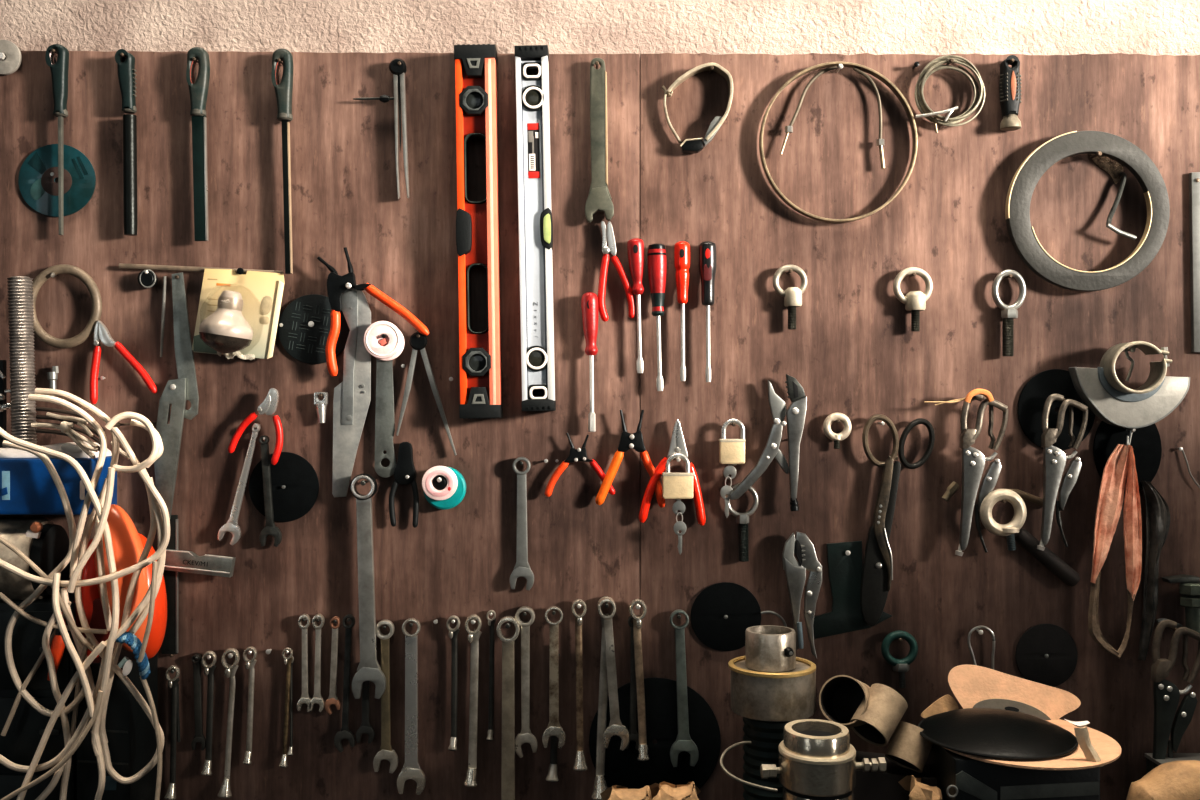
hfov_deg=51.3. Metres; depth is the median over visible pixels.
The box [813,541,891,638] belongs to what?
plate
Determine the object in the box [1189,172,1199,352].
strip
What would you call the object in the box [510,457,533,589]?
wrench
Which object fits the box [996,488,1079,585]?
bar
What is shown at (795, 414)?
pliers
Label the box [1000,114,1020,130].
cap
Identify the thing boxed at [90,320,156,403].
pliers
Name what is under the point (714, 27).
wall
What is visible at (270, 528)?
wrench
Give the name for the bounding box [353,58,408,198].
divider
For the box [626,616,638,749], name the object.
wrench
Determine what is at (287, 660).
wrench
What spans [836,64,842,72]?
nail
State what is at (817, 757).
pipe fitting
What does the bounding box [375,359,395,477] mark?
strip
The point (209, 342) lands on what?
bulb
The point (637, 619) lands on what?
wrench
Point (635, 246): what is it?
screwdriver
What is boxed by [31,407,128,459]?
cable bundle
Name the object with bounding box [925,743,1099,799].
toolbox
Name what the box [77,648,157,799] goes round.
crate
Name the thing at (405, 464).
pliers
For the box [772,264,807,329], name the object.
bolt
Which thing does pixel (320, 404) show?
bit
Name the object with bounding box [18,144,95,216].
disc
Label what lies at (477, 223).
spirit level
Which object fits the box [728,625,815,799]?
metal cylinder
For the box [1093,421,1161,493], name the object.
disc
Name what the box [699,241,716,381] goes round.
screwdriver
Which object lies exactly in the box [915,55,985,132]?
coil
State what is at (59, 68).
file
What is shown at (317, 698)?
wrench
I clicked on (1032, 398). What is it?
disc
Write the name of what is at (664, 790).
scrap
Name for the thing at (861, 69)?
hoop
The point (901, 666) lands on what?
bolt
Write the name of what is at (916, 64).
nail
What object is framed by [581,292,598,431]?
screwdriver
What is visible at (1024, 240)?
ring
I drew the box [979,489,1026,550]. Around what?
bolt
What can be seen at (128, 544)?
cable reel
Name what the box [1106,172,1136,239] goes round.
wall hook
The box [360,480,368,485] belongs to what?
nail
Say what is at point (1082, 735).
label
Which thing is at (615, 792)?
scrap
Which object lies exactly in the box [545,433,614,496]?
pliers
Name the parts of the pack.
bulb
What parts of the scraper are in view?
plate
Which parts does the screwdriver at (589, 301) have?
handle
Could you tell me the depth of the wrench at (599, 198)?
1.24 m
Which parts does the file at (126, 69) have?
handle, blade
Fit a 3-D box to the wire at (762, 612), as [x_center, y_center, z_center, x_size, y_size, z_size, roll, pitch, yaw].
[0.174,0.224,1.242,0.028,0.029,0.003,0,0,0]
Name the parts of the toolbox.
ring handle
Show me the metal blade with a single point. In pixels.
(1131, 349)
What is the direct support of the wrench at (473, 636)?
hanging from the nail
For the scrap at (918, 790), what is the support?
on the workbench
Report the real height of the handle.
0.072 m
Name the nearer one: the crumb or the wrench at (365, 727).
the wrench at (365, 727)
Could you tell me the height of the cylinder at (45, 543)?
0.081 m
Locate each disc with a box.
[0,40,21,74]
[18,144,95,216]
[249,452,318,521]
[278,294,349,363]
[589,678,720,788]
[690,582,760,650]
[918,708,1077,759]
[1015,624,1077,686]
[1017,369,1094,449]
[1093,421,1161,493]
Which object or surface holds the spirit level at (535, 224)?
attached to the plywood panel at (459, 561)
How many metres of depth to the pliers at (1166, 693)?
1.21 m
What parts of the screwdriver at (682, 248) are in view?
handle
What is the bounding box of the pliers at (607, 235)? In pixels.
[598,221,635,321]
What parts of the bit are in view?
stem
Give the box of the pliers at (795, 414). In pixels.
[730,374,806,510]
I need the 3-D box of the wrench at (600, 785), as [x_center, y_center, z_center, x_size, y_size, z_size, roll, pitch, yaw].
[0.004,0.297,1.242,0.025,0.204,0.019,0,0,0]
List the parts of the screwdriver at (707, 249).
handle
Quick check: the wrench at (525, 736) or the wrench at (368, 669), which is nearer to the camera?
the wrench at (368, 669)
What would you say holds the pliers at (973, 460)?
hanging from the nail
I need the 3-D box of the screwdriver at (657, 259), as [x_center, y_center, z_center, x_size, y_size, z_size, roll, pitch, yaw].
[0.056,-0.082,1.237,0.019,0.145,0.019,0,0,0]
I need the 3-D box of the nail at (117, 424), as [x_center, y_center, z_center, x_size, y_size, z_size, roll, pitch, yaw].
[-0.444,0.023,1.194,0.005,0.004,0.112,0,0,0]
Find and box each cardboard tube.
[819,675,869,728]
[850,683,907,746]
[885,721,932,772]
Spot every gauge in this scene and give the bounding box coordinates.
[119,263,283,356]
[172,272,198,419]
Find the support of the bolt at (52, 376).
attached to the plywood panel at (459, 561)
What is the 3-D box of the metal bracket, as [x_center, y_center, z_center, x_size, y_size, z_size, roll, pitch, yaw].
[-0.425,0.115,1.236,0.032,0.274,0.012,0,0,0]
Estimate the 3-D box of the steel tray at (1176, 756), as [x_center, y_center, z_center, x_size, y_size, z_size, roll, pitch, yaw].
[0.573,0.385,1.201,0.073,0.074,0.060,0,0,0]
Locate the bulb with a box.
[199,332,251,352]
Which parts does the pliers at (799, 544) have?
fixed handle, moving handle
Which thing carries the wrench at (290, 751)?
hanging from the nail
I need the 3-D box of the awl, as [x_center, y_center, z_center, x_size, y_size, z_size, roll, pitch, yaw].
[-0.503,0.228,1.158,0.018,0.064,0.013,0,0,0]
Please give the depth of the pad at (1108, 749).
1.03 m
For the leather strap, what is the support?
hanging from the nail
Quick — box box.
[0,456,116,514]
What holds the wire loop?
hanging from the nail
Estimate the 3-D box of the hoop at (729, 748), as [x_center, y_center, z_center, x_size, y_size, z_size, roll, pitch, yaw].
[0.122,0.308,1.051,0.034,0.026,0.066,0,0,-14]
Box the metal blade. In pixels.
[1069,341,1189,427]
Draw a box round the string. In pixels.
[924,388,993,405]
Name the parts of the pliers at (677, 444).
handle, handle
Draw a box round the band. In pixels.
[662,62,732,152]
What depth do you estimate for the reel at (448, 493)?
1.23 m
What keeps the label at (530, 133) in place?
on the spirit level at (535, 224)
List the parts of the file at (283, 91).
handle, blade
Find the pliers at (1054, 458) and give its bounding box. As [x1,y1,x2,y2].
[1037,393,1087,550]
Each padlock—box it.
[662,453,693,554]
[719,418,745,517]
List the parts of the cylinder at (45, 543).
tan knob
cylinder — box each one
[0,519,69,599]
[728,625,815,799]
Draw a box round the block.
[164,549,235,577]
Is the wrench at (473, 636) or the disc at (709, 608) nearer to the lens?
the wrench at (473, 636)
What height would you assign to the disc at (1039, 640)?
0.064 m
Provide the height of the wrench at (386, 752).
0.152 m
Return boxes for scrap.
[600,785,651,799]
[649,781,700,799]
[898,775,942,799]
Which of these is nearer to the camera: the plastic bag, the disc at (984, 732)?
the disc at (984, 732)
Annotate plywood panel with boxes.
[0,51,639,799]
[640,53,1199,799]
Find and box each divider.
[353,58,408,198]
[396,332,456,455]
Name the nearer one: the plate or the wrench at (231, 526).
the wrench at (231, 526)
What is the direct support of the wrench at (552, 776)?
attached to the plywood panel at (459, 561)
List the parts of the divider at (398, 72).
leg, leg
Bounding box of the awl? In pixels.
[47,612,65,680]
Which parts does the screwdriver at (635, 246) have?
handle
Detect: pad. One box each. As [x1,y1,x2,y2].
[921,694,958,717]
[943,719,1120,770]
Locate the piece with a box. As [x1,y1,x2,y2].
[948,664,1080,719]
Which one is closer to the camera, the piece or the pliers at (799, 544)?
the piece
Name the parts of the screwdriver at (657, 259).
handle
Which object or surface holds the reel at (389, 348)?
hanging from the nail
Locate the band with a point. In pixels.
(695, 145)
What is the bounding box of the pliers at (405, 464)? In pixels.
[389,442,418,527]
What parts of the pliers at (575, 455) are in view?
handle, handle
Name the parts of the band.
spring arm, flat plate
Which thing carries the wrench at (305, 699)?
hanging from the nail
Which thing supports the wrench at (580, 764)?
hanging from the nail
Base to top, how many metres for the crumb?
0.034 m
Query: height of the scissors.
0.210 m
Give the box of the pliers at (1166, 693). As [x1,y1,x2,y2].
[1151,620,1199,768]
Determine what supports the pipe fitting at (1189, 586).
attached to the plywood panel at (853, 350)
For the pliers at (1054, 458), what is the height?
0.155 m
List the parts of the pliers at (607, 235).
handle, handle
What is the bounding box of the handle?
[999,55,1021,130]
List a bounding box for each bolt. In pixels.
[47,366,58,395]
[725,483,758,561]
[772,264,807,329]
[823,412,851,448]
[881,630,917,687]
[893,267,932,331]
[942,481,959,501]
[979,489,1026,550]
[992,269,1025,355]
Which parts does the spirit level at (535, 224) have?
rail, hang hole frame, vial frame, vial frame, hang hole frame, rail, vial frame, rail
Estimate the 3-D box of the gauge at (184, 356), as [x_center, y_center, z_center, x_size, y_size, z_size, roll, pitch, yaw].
[-0.411,-0.053,1.240,0.027,0.147,0.003,0,0,0]
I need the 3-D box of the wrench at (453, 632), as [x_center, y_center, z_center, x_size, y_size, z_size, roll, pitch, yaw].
[-0.146,0.281,1.239,0.014,0.135,0.010,0,0,0]
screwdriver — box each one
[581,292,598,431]
[627,238,644,372]
[647,244,666,390]
[674,241,689,380]
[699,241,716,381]
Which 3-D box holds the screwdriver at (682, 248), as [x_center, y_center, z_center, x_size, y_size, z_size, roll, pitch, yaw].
[0.081,-0.088,1.238,0.016,0.138,0.016,0,0,0]
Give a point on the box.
(27, 487)
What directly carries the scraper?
hanging from the nail at (347, 285)
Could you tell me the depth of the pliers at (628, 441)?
1.24 m
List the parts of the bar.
rod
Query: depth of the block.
1.23 m
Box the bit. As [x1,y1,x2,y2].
[314,392,327,422]
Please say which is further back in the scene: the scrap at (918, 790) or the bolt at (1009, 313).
the bolt at (1009, 313)
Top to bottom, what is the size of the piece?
0.062 m
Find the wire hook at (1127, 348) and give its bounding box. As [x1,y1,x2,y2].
[1124,346,1136,380]
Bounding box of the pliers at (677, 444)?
[639,419,705,525]
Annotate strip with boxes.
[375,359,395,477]
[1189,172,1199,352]
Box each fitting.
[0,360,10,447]
[760,719,885,799]
[1161,574,1199,632]
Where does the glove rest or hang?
on the workbench
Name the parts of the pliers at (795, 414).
moving handle, fixed handle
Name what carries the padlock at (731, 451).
hanging from the nail
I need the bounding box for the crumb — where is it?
[1089,154,1123,183]
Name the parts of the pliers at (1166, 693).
release lever, moving handle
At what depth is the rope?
1.14 m
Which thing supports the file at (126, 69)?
hanging from the nail
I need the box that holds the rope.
[116,632,150,679]
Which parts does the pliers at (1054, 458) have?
release lever, moving handle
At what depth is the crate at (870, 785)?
1.10 m
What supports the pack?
hanging from the nail at (240, 271)
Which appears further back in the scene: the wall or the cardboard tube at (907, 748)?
the wall
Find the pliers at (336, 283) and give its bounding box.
[317,247,428,375]
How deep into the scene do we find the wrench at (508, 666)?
1.23 m
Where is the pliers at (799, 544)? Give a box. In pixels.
[782,531,821,657]
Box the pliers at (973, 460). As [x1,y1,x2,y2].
[955,394,1007,555]
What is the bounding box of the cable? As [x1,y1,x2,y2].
[0,388,169,799]
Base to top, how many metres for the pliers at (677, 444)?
0.106 m
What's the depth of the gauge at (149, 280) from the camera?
1.24 m
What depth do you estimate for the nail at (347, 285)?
1.22 m
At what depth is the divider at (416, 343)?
1.24 m
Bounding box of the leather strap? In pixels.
[1088,429,1141,658]
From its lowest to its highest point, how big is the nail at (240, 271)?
0.007 m
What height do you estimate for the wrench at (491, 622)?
0.130 m
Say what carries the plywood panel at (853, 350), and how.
attached to the wall
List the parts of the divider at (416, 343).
leg, leg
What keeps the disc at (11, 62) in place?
attached to the plywood panel at (459, 561)
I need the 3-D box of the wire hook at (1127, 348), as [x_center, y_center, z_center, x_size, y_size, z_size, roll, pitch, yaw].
[0.522,-0.037,1.229,0.013,0.037,0.006,0,0,0]
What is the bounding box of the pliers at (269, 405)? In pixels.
[228,388,282,464]
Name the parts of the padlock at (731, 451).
key blade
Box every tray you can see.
[0,441,111,457]
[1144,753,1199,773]
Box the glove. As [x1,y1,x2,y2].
[1126,760,1199,799]
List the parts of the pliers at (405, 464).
handle, handle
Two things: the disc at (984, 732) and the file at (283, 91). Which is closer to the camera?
the disc at (984, 732)
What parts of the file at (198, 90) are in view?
handle, blade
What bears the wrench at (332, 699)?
hanging from the nail
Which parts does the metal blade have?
grinder guard, guard plate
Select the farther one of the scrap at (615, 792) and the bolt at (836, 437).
the bolt at (836, 437)
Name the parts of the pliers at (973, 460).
release lever, moving handle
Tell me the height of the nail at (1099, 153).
0.005 m
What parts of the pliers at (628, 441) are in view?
handle, handle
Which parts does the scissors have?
blade, loop handle, arm, arm, loop handle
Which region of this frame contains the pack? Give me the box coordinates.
[192,269,284,359]
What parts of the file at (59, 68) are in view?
handle, blade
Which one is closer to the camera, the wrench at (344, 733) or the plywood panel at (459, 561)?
the wrench at (344, 733)
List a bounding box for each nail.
[113,422,156,426]
[237,268,243,274]
[345,283,351,288]
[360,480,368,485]
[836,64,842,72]
[912,62,918,68]
[1089,151,1101,158]
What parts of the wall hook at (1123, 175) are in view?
rod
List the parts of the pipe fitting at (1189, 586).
plate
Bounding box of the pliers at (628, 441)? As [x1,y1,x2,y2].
[595,410,664,507]
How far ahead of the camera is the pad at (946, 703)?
1.18 m
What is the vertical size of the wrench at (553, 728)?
0.140 m
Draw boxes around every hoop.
[720,741,776,791]
[759,61,917,222]
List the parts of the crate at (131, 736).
rail, rail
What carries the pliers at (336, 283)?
hanging from the nail at (347, 285)
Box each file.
[45,44,68,234]
[115,49,136,235]
[186,47,209,240]
[271,48,292,273]
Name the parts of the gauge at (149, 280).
knob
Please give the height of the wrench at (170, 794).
0.134 m
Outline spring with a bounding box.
[7,276,36,444]
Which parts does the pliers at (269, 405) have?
handle, handle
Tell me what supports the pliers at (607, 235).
hanging from the wrench at (599, 198)
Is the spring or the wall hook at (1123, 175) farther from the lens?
the wall hook at (1123, 175)
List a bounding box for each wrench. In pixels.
[164,665,179,799]
[191,654,205,749]
[201,651,216,775]
[217,648,239,797]
[218,423,260,544]
[243,646,256,764]
[259,435,281,546]
[279,647,292,767]
[287,655,293,755]
[297,614,310,711]
[310,614,324,711]
[325,616,340,714]
[334,614,354,752]
[350,474,385,698]
[356,681,374,742]
[373,619,397,773]
[397,618,425,794]
[446,615,459,750]
[464,614,481,786]
[486,610,495,740]
[496,616,519,799]
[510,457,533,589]
[515,606,537,757]
[542,606,565,748]
[546,654,559,781]
[571,599,587,770]
[585,58,613,222]
[591,596,615,799]
[598,598,629,750]
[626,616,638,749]
[629,599,648,760]
[670,609,698,766]
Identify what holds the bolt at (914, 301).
hanging from the nail
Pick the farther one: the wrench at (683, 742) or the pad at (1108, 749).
the wrench at (683, 742)
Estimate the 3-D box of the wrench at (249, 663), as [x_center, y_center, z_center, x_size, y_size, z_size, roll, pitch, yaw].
[-0.347,0.303,1.239,0.014,0.118,0.010,0,0,0]
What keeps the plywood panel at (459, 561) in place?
attached to the wall
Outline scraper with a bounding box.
[332,284,370,497]
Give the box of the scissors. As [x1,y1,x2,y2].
[860,414,934,626]
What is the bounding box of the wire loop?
[967,625,994,669]
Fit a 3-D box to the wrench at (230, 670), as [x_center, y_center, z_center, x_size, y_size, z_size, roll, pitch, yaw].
[-0.368,0.321,1.239,0.022,0.150,0.014,0,0,0]
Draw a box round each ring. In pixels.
[32,264,101,347]
[1005,131,1169,291]
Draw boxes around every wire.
[761,611,786,626]
[1182,450,1199,488]
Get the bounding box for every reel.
[74,504,166,658]
[364,321,404,360]
[422,466,466,509]
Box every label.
[528,131,532,141]
[1065,719,1101,766]
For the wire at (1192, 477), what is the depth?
1.24 m
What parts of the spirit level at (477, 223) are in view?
rail, rail, vial frame, vial frame, vial frame, rail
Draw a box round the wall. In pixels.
[0,0,1199,55]
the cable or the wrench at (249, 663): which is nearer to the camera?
the cable
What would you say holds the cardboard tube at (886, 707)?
on the crate at (870, 785)
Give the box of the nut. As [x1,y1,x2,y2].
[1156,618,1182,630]
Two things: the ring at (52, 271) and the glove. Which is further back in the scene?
the ring at (52, 271)
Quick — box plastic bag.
[1138,480,1169,660]
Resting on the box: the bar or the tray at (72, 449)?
the tray at (72, 449)
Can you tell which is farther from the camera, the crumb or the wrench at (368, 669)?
the crumb
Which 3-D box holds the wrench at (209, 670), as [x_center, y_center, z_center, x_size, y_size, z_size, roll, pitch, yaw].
[-0.388,0.311,1.239,0.015,0.125,0.011,0,0,0]
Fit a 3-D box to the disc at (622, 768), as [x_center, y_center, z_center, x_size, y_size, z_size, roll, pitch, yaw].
[0.055,0.341,1.248,0.132,0.128,0.003,0,0,0]
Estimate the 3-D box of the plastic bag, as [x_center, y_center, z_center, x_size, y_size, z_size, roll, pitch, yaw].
[0.551,0.169,1.239,0.031,0.179,0.012,0,0,0]
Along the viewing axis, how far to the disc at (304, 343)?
1.25 m
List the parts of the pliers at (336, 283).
handle, handle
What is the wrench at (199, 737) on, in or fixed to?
hanging from the nail
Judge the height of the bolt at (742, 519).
0.078 m
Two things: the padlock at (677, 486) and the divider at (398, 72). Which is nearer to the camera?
the padlock at (677, 486)
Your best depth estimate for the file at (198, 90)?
1.23 m
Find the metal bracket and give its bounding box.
[154,378,185,653]
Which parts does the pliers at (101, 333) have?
handle, handle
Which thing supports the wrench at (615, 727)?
hanging from the nail
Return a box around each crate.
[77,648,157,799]
[853,751,936,799]
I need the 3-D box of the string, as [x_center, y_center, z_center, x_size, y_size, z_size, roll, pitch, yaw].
[0.352,-0.003,1.223,0.067,0.017,0.008,0,0,3]
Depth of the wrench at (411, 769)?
1.24 m
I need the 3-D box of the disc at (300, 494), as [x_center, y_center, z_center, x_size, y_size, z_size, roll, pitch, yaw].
[-0.316,0.087,1.248,0.070,0.070,0.003,0,0,0]
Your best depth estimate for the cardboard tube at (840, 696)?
1.14 m

